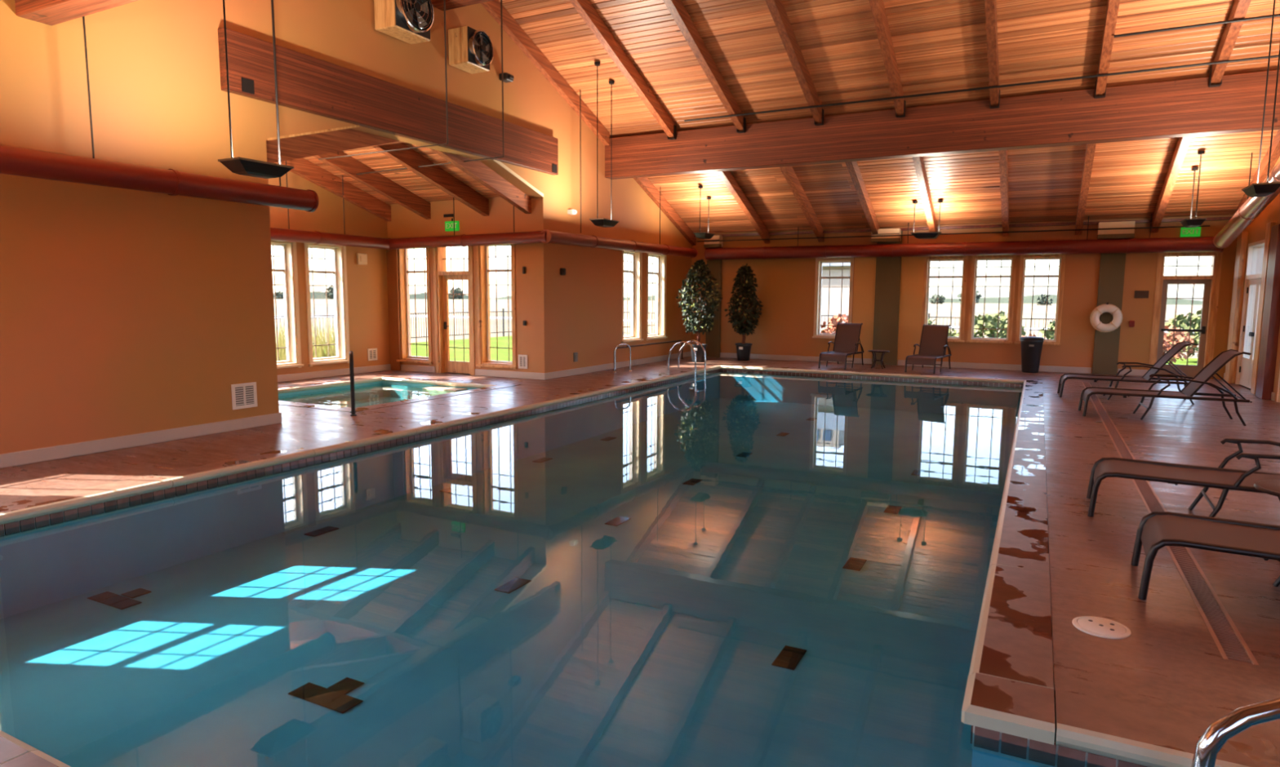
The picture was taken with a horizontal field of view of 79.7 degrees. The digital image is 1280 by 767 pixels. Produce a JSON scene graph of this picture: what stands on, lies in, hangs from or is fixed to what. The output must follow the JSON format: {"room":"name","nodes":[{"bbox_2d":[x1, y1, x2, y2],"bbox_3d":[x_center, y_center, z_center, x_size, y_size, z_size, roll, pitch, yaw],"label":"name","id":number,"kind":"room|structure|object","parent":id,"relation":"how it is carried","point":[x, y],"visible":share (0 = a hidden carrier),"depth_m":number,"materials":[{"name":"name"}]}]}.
{"room":"indoor swimming pool","nodes":[
{"label":"indoor swimming pool","id":0,"kind":"room"},
{"bbox_2d":[267,170,390,375],"bbox_3d":[-7.065,-2.132,14.348,0.280,4.848,6.610,4,7,27],"label":"wall","id":1,"kind":"structure","parent":0,"point":[367,285],"depth_m":16.08,"materials":[{"name":"paint"}]},
{"bbox_2d":[271,240,303,368],"bbox_3d":[-6.960,-1.508,14.520,0.300,2.490,1.050,4,7,27],"label":"window","id":2,"kind":"structure","parent":1,"relation":"in","point":[289,257],"depth_m":14.86,"materials":[{"name":"beige paint"}]},
{"bbox_2d":[271,245,282,269],"bbox_3d":[-7.057,-2.391,14.474,0.008,0.446,0.730,4,7,27],"label":"grille","id":3,"kind":"object","parent":2,"relation":"attached to","point":[273,255],"depth_m":14.63,"materials":[{"name":"glass"}]},
{"bbox_2d":[272,271,287,361],"bbox_3d":[-7.063,-1.270,14.600,0.008,1.720,0.730,4,7,27],"label":"grille","id":4,"kind":"object","parent":2,"relation":"attached to","point":[284,273],"depth_m":14.86,"materials":[{"name":"brown paint"}]},
{"bbox_2d":[303,242,349,367],"bbox_3d":[-6.408,-1.624,15.579,0.300,2.490,1.050,4,7,27],"label":"window","id":5,"kind":"structure","parent":1,"relation":"in","point":[339,252],"depth_m":15.85,"materials":[{"name":"beige paint"}]},
{"bbox_2d":[308,248,333,271],"bbox_3d":[-6.505,-2.507,15.533,0.008,0.446,0.730,4,7,27],"label":"grille","id":6,"kind":"object","parent":5,"relation":"attached to","point":[311,258],"depth_m":15.64,"materials":[{"name":"glass"}]},
{"bbox_2d":[310,272,336,358],"bbox_3d":[-6.511,-1.387,15.659,0.008,1.720,0.730,4,7,27],"label":"grille","id":7,"kind":"object","parent":5,"relation":"attached to","point":[334,286],"depth_m":15.81,"materials":[{"name":"brown paint"}]},
{"bbox_2d":[0,0,692,454],"bbox_3d":[-3.287,-3.284,12.396,0.402,7.618,20.860,4,7,27],"label":"wall","id":8,"kind":"structure","parent":0,"point":[124,312],"depth_m":8.91,"materials":[{"name":"paint"}]},
{"bbox_2d":[231,382,257,409],"bbox_3d":[-4.896,0.151,9.498,0.015,0.310,0.330,4,7,27],"label":"air vent","id":9,"kind":"object","parent":8,"relation":"in","point":[243,395],"visible":1,"depth_m":9.49,"materials":[{"name":"white paint"}]},
{"bbox_2d":[0,351,690,468],"bbox_3d":[-5.056,0.024,13.680,4.140,0.135,20.300,4,7,27],"label":"baseboard","id":10,"kind":"structure","parent":8,"relation":"attached to","point":[46,454],"depth_m":9.25,"materials":[{"name":"beige paint"}]},
{"bbox_2d":[373,0,434,44],"bbox_3d":[-3.397,-5.427,11.119,0.490,0.720,0.720,4,7,27],"label":"wall fan","id":11,"kind":"object","parent":8,"relation":"attached to","point":[410,21],"visible":1,"depth_m":10.97,"materials":[{"name":"brown wood"}]},
{"bbox_2d":[448,25,493,73],"bbox_3d":[-2.722,-5.410,12.435,0.490,0.560,0.560,4,7,27],"label":"wall fan","id":12,"kind":"object","parent":8,"relation":"attached to","point":[470,49],"visible":1,"depth_m":12.27,"materials":[{"name":"brown wood"}]},
{"bbox_2d":[621,250,643,343],"bbox_3d":[-0.277,-2.116,18.422,0.300,2.240,1.040,4,7,27],"label":"window","id":13,"kind":"structure","parent":8,"relation":"in","point":[636,282],"depth_m":18.74,"materials":[{"name":"beige paint"}]},
{"bbox_2d":[623,272,631,336],"bbox_3d":[-0.381,-1.905,18.499,0.008,1.542,0.740,4,7,27],"label":"grille","id":14,"kind":"object","parent":13,"relation":"attached to","point":[627,282],"depth_m":18.79,"materials":[{"name":"brown paint"}]},
{"bbox_2d":[645,253,667,340],"bbox_3d":[0.336,-2.245,19.600,0.300,2.240,1.150,4,7,27],"label":"window","id":15,"kind":"structure","parent":8,"relation":"in","point":[660,260],"depth_m":19.97,"materials":[{"name":"beige paint"}]},
{"bbox_2d":[648,274,656,333],"bbox_3d":[0.233,-2.034,19.677,0.008,1.542,0.850,4,7,27],"label":"grille","id":16,"kind":"object","parent":15,"relation":"attached to","point":[652,282],"depth_m":20.00,"materials":[{"name":"brown paint"}]},
{"bbox_2d":[386,196,533,374],"bbox_3d":[-3.795,-1.869,16.230,3.840,3.940,0.330,4,7,27],"label":"wall","id":17,"kind":"structure","parent":0,"point":[404,223],"depth_m":15.89,"materials":[{"name":"paint"}]},
{"bbox_2d":[396,248,432,364],"bbox_3d":[-4.882,-1.760,16.780,1.000,2.650,0.300,4,7,27],"label":"window","id":18,"kind":"structure","parent":17,"relation":"in","point":[402,257],"depth_m":16.91,"materials":[{"name":"brown wood"}]},
{"bbox_2d":[407,248,426,271],"bbox_3d":[-4.824,-2.709,16.776,0.680,0.482,0.008,4,7,27],"label":"grille","id":19,"kind":"object","parent":18,"relation":"attached to","point":[414,258],"depth_m":16.82,"materials":[{"name":"glass"}]},
{"bbox_2d":[408,272,428,357],"bbox_3d":[-4.830,-1.510,16.911,0.680,1.843,0.008,4,7,27],"label":"grille","id":20,"kind":"object","parent":18,"relation":"attached to","point":[409,321],"depth_m":17.02,"materials":[{"name":"brown paint"}]},
{"bbox_2d":[444,217,459,231],"bbox_3d":[-3.914,-3.310,15.973,0.340,0.260,0.055,4,7,27],"label":"exit sign","id":21,"kind":"object","parent":17,"relation":"attached to","point":[449,225],"visible":0.99,"depth_m":15.95,"materials":[{"name":"green plastic"}]},
{"bbox_2d":[432,245,475,375],"bbox_3d":[-3.876,-1.620,16.301,1.060,2.830,0.268,4,7,27],"label":"door","id":22,"kind":"structure","parent":17,"relation":"in","point":[443,364],"depth_m":16.38,"materials":[{"name":"brown wood"}]},
{"bbox_2d":[442,246,467,271],"bbox_3d":[-3.859,-2.636,16.208,0.800,0.530,0.008,4,7,27],"label":"grille","id":23,"kind":"object","parent":22,"relation":"attached to","point":[443,249],"depth_m":16.30,"materials":[{"name":"clear glass"}]},
{"bbox_2d":[447,280,469,361],"bbox_3d":[-3.866,-1.335,16.355,0.580,1.730,0.008,4,7,27],"label":"grille","id":24,"kind":"object","parent":22,"relation":"attached to","point":[448,345],"depth_m":16.41,"materials":[{"name":"brown paint"}]},
{"bbox_2d":[475,244,516,369],"bbox_3d":[-2.897,-1.635,15.760,1.010,2.650,0.300,4,7,27],"label":"window","id":25,"kind":"structure","parent":17,"relation":"in","point":[482,256],"depth_m":15.87,"materials":[{"name":"brown wood"}]},
{"bbox_2d":[488,245,511,269],"bbox_3d":[-2.839,-2.584,15.756,0.690,0.482,0.008,4,7,27],"label":"grille","id":26,"kind":"object","parent":25,"relation":"attached to","point":[495,256],"depth_m":15.80,"materials":[{"name":"clear glass"}]},
{"bbox_2d":[488,271,511,361],"bbox_3d":[-2.845,-1.384,15.891,0.690,1.843,0.008,4,7,27],"label":"grille","id":27,"kind":"object","parent":25,"relation":"attached to","point":[495,285],"depth_m":15.97,"materials":[{"name":"brown paint"}]},
{"bbox_2d":[0,355,1279,737],"bbox_3d":[0.364,0.609,10.921,16.950,0.350,20.900,4,7,27],"label":"floor","id":28,"kind":"structure","parent":0,"point":[1171,662],"depth_m":6.45,"materials":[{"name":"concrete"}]},
{"bbox_2d":[349,351,356,416],"bbox_3d":[-4.014,-0.013,10.705,0.090,0.886,0.410,-2,7,-21],"label":"grab rail","id":29,"kind":"object","parent":28,"relation":"on","point":[353,411],"visible":1,"depth_m":10.54,"materials":[{"name":"black metal"}]},
{"bbox_2d":[277,375,520,412],"bbox_3d":[-4.722,0.488,13.500,3.524,0.756,3.974,4,7,27],"label":"hot tub","id":30,"kind":"object","parent":28,"relation":"in","point":[362,403],"visible":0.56,"depth_m":14.55,"materials":[{"name":"liquid"}]},
{"bbox_2d":[278,382,468,399],"bbox_3d":[-4.721,0.238,13.472,2.946,0.001,3.396,4,7,27],"label":"water","id":31,"kind":"object","parent":30,"relation":"in","point":[382,388],"visible":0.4,"depth_m":14.23,"materials":[{"name":"teal liquid"}]},
{"bbox_2d":[0,364,1279,766],"bbox_3d":[2.333,0.999,9.543,9.824,0.806,16.774,4,7,27],"label":"swimming pool","id":32,"kind":"object","parent":28,"relation":"in","point":[609,575],"visible":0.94,"depth_m":6.01,"materials":[{"name":"liquid"}]},
{"bbox_2d":[626,370,1022,404],"bbox_3d":[2.335,0.723,9.511,9.244,0.001,16.194,4,7,27],"label":"pool edge","id":33,"kind":"object","parent":32,"relation":"in","point":[720,381],"visible":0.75,"depth_m":15.32,"materials":[{"name":"tile"}]},
{"bbox_2d":[1191,697,1279,766],"bbox_3d":[2.584,1.510,2.675,1.538,1.330,0.330,-2,7,-20],"label":"stair handrail","id":34,"kind":"object","parent":32,"relation":"on","point":[1207,748],"visible":1,"depth_m":2.48,"materials":[{"name":"silver metal"}]},
{"bbox_2d":[666,339,706,396],"bbox_3d":[1.071,-0.372,17.526,0.731,1.231,0.602,4,7,27],"label":"pool ladder","id":35,"kind":"object","parent":28,"relation":"on","point":[693,340],"visible":0.84,"depth_m":17.41,"materials":[{"name":"silver metal"}]},
{"bbox_2d":[675,259,723,362],"bbox_3d":[1.517,-1.857,19.632,1.234,2.615,1.202,4,7,27],"label":"potted tree","id":36,"kind":"object","parent":28,"relation":"on","point":[700,274],"visible":1,"depth_m":19.45,"materials":[{"name":"green plant"}]},
{"bbox_2d":[724,263,763,360],"bbox_3d":[2.755,-1.870,20.212,1.060,2.525,0.993,4,7,27],"label":"potted tree","id":37,"kind":"object","parent":28,"relation":"on","point":[742,322],"visible":1,"depth_m":20.05,"materials":[{"name":"green plant"}]},
{"bbox_2d":[818,322,864,369],"bbox_3d":[4.896,-0.927,18.553,0.687,1.060,1.545,4,8,31],"label":"chaise lounge","id":38,"kind":"object","parent":28,"relation":"on","point":[846,340],"visible":1,"depth_m":18.78,"materials":[{"name":"brown"}]},
{"bbox_2d":[904,324,951,373],"bbox_3d":[6.670,-0.820,17.682,0.687,1.060,1.545,5,8,34],"label":"chaise lounge","id":39,"kind":"object","parent":28,"relation":"on","point":[934,338],"visible":1,"depth_m":17.89,"materials":[{"name":"brown fabric"}]},
{"bbox_2d":[1020,336,1044,373],"bbox_3d":[8.868,-0.659,17.399,0.490,0.815,0.490,4,7,27],"label":"trash can","id":40,"kind":"object","parent":28,"relation":"on","point":[1031,346],"visible":1,"depth_m":17.25,"materials":[{"name":"black plastic"}]},
{"bbox_2d":[1071,616,1131,639],"bbox_3d":[2.333,1.230,3.882,0.256,0.014,0.256,4,7,27],"label":"lid","id":41,"kind":"object","parent":28,"relation":"on","point":[1104,628],"visible":1,"depth_m":3.86,"materials":[{"name":"beige plastic"}]},
{"bbox_2d":[1057,341,1197,404],"bbox_3d":[8.121,-0.228,12.831,1.931,0.986,0.687,3,7,25],"label":"chaise lounge","id":42,"kind":"object","parent":28,"relation":"on","point":[1154,369],"visible":0.87,"depth_m":12.71,"materials":[{"name":"brown metal"}]},
{"bbox_2d":[1077,349,1252,426],"bbox_3d":[7.316,0.000,10.768,1.931,0.986,0.687,3,7,24],"label":"chaise lounge","id":43,"kind":"object","parent":28,"relation":"on","point":[1196,383],"visible":1,"depth_m":10.65,"materials":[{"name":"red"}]},
{"bbox_2d":[1081,382,1258,666],"bbox_3d":[5.848,0.677,9.461,0.130,0.103,13.450,4,7,27],"label":"drain","id":44,"kind":"object","parent":28,"relation":"in","point":[1231,645],"visible":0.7,"depth_m":4.48,"materials":[{"name":"black metal"}]},
{"bbox_2d":[1086,438,1279,517],"bbox_3d":[4.504,0.715,5.600,2.112,0.689,0.687,4,7,29],"label":"chaise lounge","id":45,"kind":"object","parent":28,"relation":"on","point":[1220,477],"visible":0.95,"depth_m":5.82,"materials":[{"name":"brown"}]},
{"bbox_2d":[1130,511,1279,599],"bbox_3d":[3.846,0.893,3.991,2.112,0.689,0.687,4,7,29],"label":"chaise lounge","id":46,"kind":"object","parent":28,"relation":"on","point":[1156,531],"visible":1,"depth_m":4.32,"materials":[{"name":"brown metal"}]},
{"bbox_2d":[1253,480,1279,561],"bbox_3d":[4.272,0.908,4.921,0.563,0.458,0.563,4,7,27],"label":"side table","id":47,"kind":"object","parent":28,"relation":"on","point":[1272,487],"visible":0.88,"depth_m":4.98,"materials":[{"name":"red"}]},
{"bbox_2d":[14,0,1279,245],"bbox_3d":[0.395,-4.811,10.311,16.910,4.378,20.860,4,7,27],"label":"ceiling","id":48,"kind":"structure","parent":0,"point":[1126,145],"depth_m":13.81,"materials":[{"name":"brown wood"}]},
{"bbox_2d":[0,0,319,212],"bbox_3d":[-5.877,-3.517,6.582,0.284,3.315,7.140,4,7,27],"label":"air duct","id":49,"kind":"object","parent":48,"relation":"hanging from","point":[14,161],"visible":0.98,"depth_m":7.94,"materials":[{"name":"red metal"}]},
{"bbox_2d":[217,0,293,178],"bbox_3d":[-3.864,-3.483,7.611,0.320,2.786,0.660,4,7,27],"label":"pendant lamp","id":50,"kind":"object","parent":48,"relation":"hanging from","point":[240,166],"visible":1,"depth_m":7.62,"materials":[{"name":"black metal"}]},
{"bbox_2d":[318,0,448,159],"bbox_3d":[-4.221,-5.325,12.318,2.864,3.167,0.028,4,7,27],"label":"pipe","id":51,"kind":"object","parent":48,"relation":"attached to","point":[444,1],"visible":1,"depth_m":11.81,"materials":[{"name":"brown metal"}]},
{"bbox_2d":[270,160,546,249],"bbox_3d":[-4.896,-3.391,13.084,4.238,1.792,5.797,4,7,27],"label":"air duct","id":52,"kind":"object","parent":48,"relation":"hanging from","point":[317,237],"visible":0.67,"depth_m":15.25,"materials":[{"name":"red metal"}]},
{"bbox_2d":[355,0,504,174],"bbox_3d":[-3.887,-5.322,13.538,3.644,2.994,0.028,4,7,27],"label":"pipe","id":53,"kind":"object","parent":48,"relation":"attached to","point":[503,156],"visible":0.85,"depth_m":12.82,"materials":[{"name":"brown metal"}]},
{"bbox_2d":[589,61,619,227],"bbox_3d":[-0.684,-4.558,14.809,0.320,3.008,0.660,4,7,27],"label":"pendant lamp","id":54,"kind":"object","parent":48,"relation":"hanging from","point":[601,222],"visible":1,"depth_m":14.77,"materials":[{"name":"black metal"}]},
{"bbox_2d":[540,89,697,257],"bbox_3d":[-0.171,-4.558,17.538,0.264,3.118,7.052,4,7,27],"label":"air duct","id":55,"kind":"object","parent":48,"relation":"hanging from","point":[552,237],"visible":1,"depth_m":16.61,"materials":[{"name":"red metal"}]},
{"bbox_2d":[693,185,715,239],"bbox_3d":[1.570,-4.159,18.719,0.320,1.225,0.660,4,7,27],"label":"pendant lamp","id":56,"kind":"object","parent":48,"relation":"hanging from","point":[703,235],"visible":1,"depth_m":18.58,"materials":[{"name":"black metal"}]},
{"bbox_2d":[911,200,942,239],"bbox_3d":[6.464,-3.695,17.299,0.660,0.836,0.320,4,7,27],"label":"pendant lamp","id":57,"kind":"object","parent":48,"relation":"hanging from","point":[924,235],"visible":1,"depth_m":17.23,"materials":[{"name":"black metal"}]},
{"bbox_2d":[697,225,1209,242],"bbox_3d":[6.582,-3.534,18.217,11.330,0.028,0.028,4,7,27],"label":"pipe","id":58,"kind":"object","parent":48,"relation":"attached to","point":[1200,225],"visible":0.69,"depth_m":17.58,"materials":[{"name":"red metal"}]},
{"bbox_2d":[704,213,1223,260],"bbox_3d":[6.877,-3.427,18.279,11.391,0.832,0.334,4,7,27],"label":"air duct","id":59,"kind":"object","parent":48,"relation":"hanging from","point":[1190,244],"visible":0.92,"depth_m":17.69,"materials":[{"name":"red metal"}]},
{"bbox_2d":[703,235,723,247],"bbox_3d":[1.992,-3.857,20.827,0.449,0.312,0.270,4,7,27],"label":"grille","id":60,"kind":"object","parent":59,"relation":"attached to","point":[715,237],"visible":0.86,"depth_m":20.70,"materials":[{"name":"beige paint"}]},
{"bbox_2d":[871,228,901,242],"bbox_3d":[6.015,-3.622,18.758,0.673,0.312,0.270,4,7,27],"label":"grille","id":61,"kind":"object","parent":59,"relation":"attached to","point":[881,231],"visible":0.9,"depth_m":18.63,"materials":[{"name":"beige metal"}]},
{"bbox_2d":[1097,221,1135,239],"bbox_3d":[10.278,-3.311,16.573,0.673,0.354,0.270,4,7,27],"label":"grille","id":62,"kind":"object","parent":59,"relation":"attached to","point":[1105,233],"visible":1,"depth_m":16.47,"materials":[{"name":"beige metal"}]},
{"bbox_2d":[684,54,1278,121],"bbox_3d":[5.285,-4.972,13.071,9.900,0.036,0.036,4,7,27],"label":"pipe","id":63,"kind":"object","parent":48,"relation":"attached to","point":[1274,55],"visible":1,"depth_m":12.68,"materials":[{"name":"black metal"}]},
{"bbox_2d":[1179,151,1206,227],"bbox_3d":[10.277,-3.570,14.194,0.320,1.324,0.660,4,7,27],"label":"pendant lamp","id":64,"kind":"object","parent":48,"relation":"hanging from","point":[1186,223],"visible":1,"depth_m":14.05,"materials":[{"name":"black metal"}]},
{"bbox_2d":[1113,13,1279,37],"bbox_3d":[8.116,-5.011,10.630,2.650,0.036,0.036,4,7,27],"label":"pipe","id":65,"kind":"object","parent":48,"relation":"attached to","point":[1275,15],"visible":1,"depth_m":10.77,"materials":[{"name":"black metal"}]},
{"bbox_2d":[1213,152,1279,248],"bbox_3d":[9.850,-3.877,11.636,0.324,3.117,8.446,4,7,27],"label":"air duct","id":66,"kind":"object","parent":48,"relation":"hanging from","point":[1252,207],"visible":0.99,"depth_m":13.60,"materials":[{"name":"brown"}]},
{"bbox_2d":[1241,0,1279,197],"bbox_3d":[8.302,-4.010,10.076,0.320,3.017,0.660,4,7,27],"label":"pendant lamp","id":67,"kind":"object","parent":48,"relation":"hanging from","point":[1255,189],"visible":1,"depth_m":10.08,"materials":[{"name":"black metal"}]},
{"bbox_2d":[690,214,1237,379],"bbox_3d":[6.917,-1.987,18.841,12.790,3.710,0.350,4,7,27],"label":"wall","id":68,"kind":"structure","parent":0,"point":[887,295],"depth_m":18.68,"materials":[{"name":"paint"}]},
{"bbox_2d":[812,257,853,338],"bbox_3d":[5.010,-2.195,19.794,1.010,2.070,0.300,4,7,27],"label":"window","id":69,"kind":"structure","parent":68,"relation":"in","point":[819,261],"depth_m":19.87,"materials":[{"name":"beige paint"}]},
{"bbox_2d":[820,278,849,333],"bbox_3d":[5.062,-2.006,19.918,0.730,1.427,0.008,4,7,27],"label":"grille","id":70,"kind":"object","parent":69,"relation":"attached to","point":[821,286],"depth_m":19.97,"materials":[{"name":"brown paint"}]},
{"bbox_2d":[822,262,850,276],"bbox_3d":[5.067,-2.938,19.814,0.730,0.358,0.008,4,7,27],"label":"grille","id":71,"kind":"object","parent":69,"relation":"attached to","point":[829,268],"depth_m":19.80,"materials":[{"name":"glass"}]},
{"bbox_2d":[690,351,1147,376],"bbox_3d":[6.247,-0.536,19.218,10.860,0.135,0.022,4,7,27],"label":"baseboard","id":72,"kind":"structure","parent":68,"relation":"attached to","point":[786,357],"depth_m":18.42,"materials":[{"name":"beige paint"}]},
{"bbox_2d":[919,255,968,342],"bbox_3d":[7.368,-2.046,18.583,1.020,2.070,0.300,4,7,27],"label":"window","id":73,"kind":"structure","parent":68,"relation":"in","point":[927,260],"depth_m":18.57,"materials":[{"name":"brown wood"}]},
{"bbox_2d":[928,277,961,337],"bbox_3d":[7.420,-1.857,18.707,0.740,1.427,0.008,4,7,27],"label":"grille","id":74,"kind":"object","parent":73,"relation":"attached to","point":[938,286],"depth_m":18.63,"materials":[{"name":"brown paint"}]},
{"bbox_2d":[929,261,962,275],"bbox_3d":[7.425,-2.788,18.602,0.740,0.358,0.008,4,7,27],"label":"grille","id":75,"kind":"object","parent":73,"relation":"attached to","point":[953,267],"depth_m":18.63,"materials":[{"name":"clear glass"}]},
{"bbox_2d":[965,254,1017,344],"bbox_3d":[8.300,-1.987,18.104,1.000,2.070,0.300,4,7,27],"label":"window","id":76,"kind":"structure","parent":68,"relation":"in","point":[975,259],"depth_m":18.12,"materials":[{"name":"brown wood"}]},
{"bbox_2d":[973,277,1009,337],"bbox_3d":[8.352,-1.798,18.228,0.720,1.427,0.008,4,7,27],"label":"grille","id":77,"kind":"object","parent":76,"relation":"attached to","point":[975,286],"depth_m":18.23,"materials":[{"name":"brown paint"}]},
{"bbox_2d":[977,260,1010,275],"bbox_3d":[8.357,-2.729,18.123,0.720,0.358,0.008,4,7,27],"label":"grille","id":78,"kind":"object","parent":76,"relation":"attached to","point":[986,267],"depth_m":18.13,"materials":[{"name":"clear glass"}]},
{"bbox_2d":[1013,253,1066,345],"bbox_3d":[9.197,-1.930,17.643,0.960,2.070,0.300,4,7,27],"label":"window","id":79,"kind":"structure","parent":68,"relation":"in","point":[1056,341],"depth_m":17.63,"materials":[{"name":"brown wood"}]},
{"bbox_2d":[1022,277,1057,339],"bbox_3d":[9.249,-1.741,17.767,0.680,1.427,0.008,4,7,27],"label":"grille","id":80,"kind":"object","parent":79,"relation":"attached to","point":[1023,287],"depth_m":17.74,"materials":[{"name":"brown paint"}]},
{"bbox_2d":[1025,259,1058,275],"bbox_3d":[9.254,-2.672,17.662,0.680,0.358,0.008,4,7,27],"label":"grille","id":81,"kind":"object","parent":79,"relation":"attached to","point":[1034,266],"depth_m":17.68,"materials":[{"name":"clear glass"}]},
{"bbox_2d":[1089,302,1123,332],"bbox_3d":[10.225,-1.449,16.832,0.625,0.653,0.199,4,7,27],"label":"life ring","id":82,"kind":"object","parent":68,"relation":"hanging from","point":[1117,317],"visible":1,"depth_m":16.78,"materials":[{"name":"beige plastic"}]},
{"bbox_2d":[1148,251,1222,378],"bbox_3d":[11.650,-1.489,16.444,1.120,2.710,0.268,4,7,27],"label":"door","id":83,"kind":"structure","parent":68,"relation":"in","point":[1211,282],"depth_m":16.38,"materials":[{"name":"brown wood"}]},
{"bbox_2d":[1162,284,1203,365],"bbox_3d":[11.660,-1.263,16.491,0.640,1.730,0.008,4,7,27],"label":"glass pane","id":84,"kind":"object","parent":83,"relation":"attached to","point":[1201,337],"depth_m":16.48,"materials":[{"name":"clear glass"}]},
{"bbox_2d":[1164,256,1212,275],"bbox_3d":[11.667,-2.505,16.351,0.860,0.410,0.008,4,7,27],"label":"grille","id":85,"kind":"object","parent":83,"relation":"attached to","point":[1197,265],"depth_m":16.35,"materials":[{"name":"clear glass"}]},
{"bbox_2d":[1180,226,1200,236],"bbox_3d":[11.576,-3.220,16.130,0.340,0.260,0.055,4,7,27],"label":"exit sign","id":86,"kind":"object","parent":68,"relation":"attached to","point":[1184,232],"visible":0.89,"depth_m":16.11,"materials":[{"name":"green plastic"}]},
{"bbox_2d":[1234,156,1279,403],"bbox_3d":[7.769,-2.583,6.716,0.280,7.618,20.860,4,7,27],"label":"wall","id":87,"kind":"structure","parent":0,"point":[1256,229],"depth_m":13.89,"materials":[{"name":"paint"}]},
{"bbox_2d":[1224,231,1248,383],"bbox_3d":[11.917,-1.509,15.339,0.100,3.000,0.370,4,7,27],"label":"trim","id":88,"kind":"structure","parent":87,"relation":"attached to","point":[1242,242],"depth_m":15.22,"materials":[{"name":"brown wood"}]},
{"bbox_2d":[1235,239,1265,388],"bbox_3d":[11.582,-1.272,14.333,0.250,2.750,1.600,4,7,27],"label":"door","id":89,"kind":"structure","parent":87,"relation":"in","point":[1253,278],"depth_m":14.90,"materials":[{"name":"beige wood"}]},
{"bbox_2d":[1250,222,1277,395],"bbox_3d":[10.954,-1.305,13.478,0.090,3.000,0.280,4,7,27],"label":"trim","id":90,"kind":"structure","parent":87,"relation":"attached to","point":[1267,242],"depth_m":13.46,"materials":[{"name":"brown wood"}]},
{"bbox_2d":[1255,223,1279,399],"bbox_3d":[10.616,-1.190,12.891,0.140,2.900,0.450,4,7,27],"label":"trim","id":91,"kind":"structure","parent":87,"relation":"attached to","point":[1271,314],"depth_m":12.79,"materials":[{"name":"red wood"}]},
{"label":"outside","id":92,"kind":"structure","parent":0,"visible":0},
{"bbox_2d":[273,291,492,299],"bbox_3d":[-242.973,-38.463,327.658,74.865,4.225,482.590,4,7,27],"label":"ridge","id":93,"kind":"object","parent":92,"point":[317,295],"visible":0.07,"depth_m":468.19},
{"bbox_2d":[493,294,1202,305],"bbox_3d":[159.266,-42.028,379.693,591.691,4.146,64.943,4,7,27],"label":"ridge","id":94,"kind":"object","parent":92,"point":[1027,300],"visible":0.1,"depth_m":360.82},
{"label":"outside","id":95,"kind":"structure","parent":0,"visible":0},
{"bbox_2d":[273,297,1202,358],"bbox_3d":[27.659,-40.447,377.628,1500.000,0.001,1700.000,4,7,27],"label":"ground","id":96,"kind":"structure","parent":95,"point":[320,304],"depth_m":97.19,"materials":[{"name":"green plant"}]},
{"bbox_2d":[820,262,850,333],"bbox_3d":[7.848,-4.633,36.185,7.800,4.900,6.800,4,7,27],"label":"building","id":97,"kind":"structure","parent":96,"relation":"on","point":[835,293],"depth_m":32.62,"materials":[{"name":"white"}]},
{"bbox_2d":[623,311,1186,338],"bbox_3d":[9.006,-2.166,30.415,32.060,1.300,0.060,4,7,27],"label":"iron fence","id":98,"kind":"object","parent":96,"relation":"on","point":[929,317],"visible":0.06,"depth_m":29.09,"materials":[{"name":"black metal"}]},
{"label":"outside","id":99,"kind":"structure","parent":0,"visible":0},
{"bbox_2d":[316,336,1197,365],"bbox_3d":[2.475,-0.116,17.955,36.000,0.060,26.000,4,7,27],"label":"lawn","id":100,"kind":"structure","parent":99,"point":[503,342],"depth_m":25.91,"materials":[{"name":"green plant"}]},
{"bbox_2d":[275,317,336,361],"bbox_3d":[-11.143,-0.844,17.668,4.417,1.300,11.334,4,7,27],"label":"grass","id":101,"kind":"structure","parent":100,"relation":"on","point":[281,340],"depth_m":20.30,"materials":[{"name":"yellow plant"}]},
{"bbox_2d":[274,308,511,343],"bbox_3d":[-11.500,-1.741,25.620,0.060,1.300,27.060,4,7,27],"label":"iron fence","id":102,"kind":"object","parent":100,"relation":"on","point":[503,311],"visible":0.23,"depth_m":32.69,"materials":[{"name":"black metal"}]},
{"bbox_2d":[820,313,848,333],"bbox_3d":[6.823,-1.673,25.720,1.558,1.327,1.585,4,7,27],"label":"shrub","id":103,"kind":"object","parent":100,"relation":"on","point":[835,320],"visible":0.23,"depth_m":25.59,"materials":[{"name":"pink plant"}]},
{"bbox_2d":[973,311,1026,338],"bbox_3d":[11.711,-1.689,25.431,1.859,1.477,1.755,1,7,9],"label":"shrub","id":104,"kind":"object","parent":100,"relation":"on","point":[991,322],"visible":0.55,"depth_m":25.01,"materials":[{"name":"green plant"}]},
{"bbox_2d":[1039,320,1055,339],"bbox_3d":[13.000,-1.361,23.146,1.740,1.352,1.738,4,7,27],"label":"shrub","id":105,"kind":"object","parent":100,"relation":"on","point":[1050,335],"visible":0.1,"depth_m":23.03,"materials":[{"name":"green plant"}]},
{"bbox_2d":[1162,324,1196,364],"bbox_3d":[14.804,-1.077,21.606,1.452,1.150,1.450,4,7,27],"label":"shrub","id":106,"kind":"object","parent":100,"relation":"on","point":[1166,346],"visible":0.38,"depth_m":21.31,"materials":[{"name":"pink plant"}]},
{"bbox_2d":[1164,308,1201,359],"bbox_3d":[16.819,-1.430,22.839,2.071,1.599,2.069,4,7,27],"label":"shrub","id":107,"kind":"object","parent":100,"relation":"on","point":[1180,322],"visible":0.21,"depth_m":22.91,"materials":[{"name":"green plant"}]},
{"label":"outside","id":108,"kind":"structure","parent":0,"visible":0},
{"bbox_2d":[274,315,1194,333],"bbox_3d":[-5.214,0.520,11.834,100.000,0.080,96.000,4,7,27],"label":"path","id":109,"kind":"structure","parent":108,"point":[417,316],"depth_m":64.85,"materials":[{"name":"grey concrete"}]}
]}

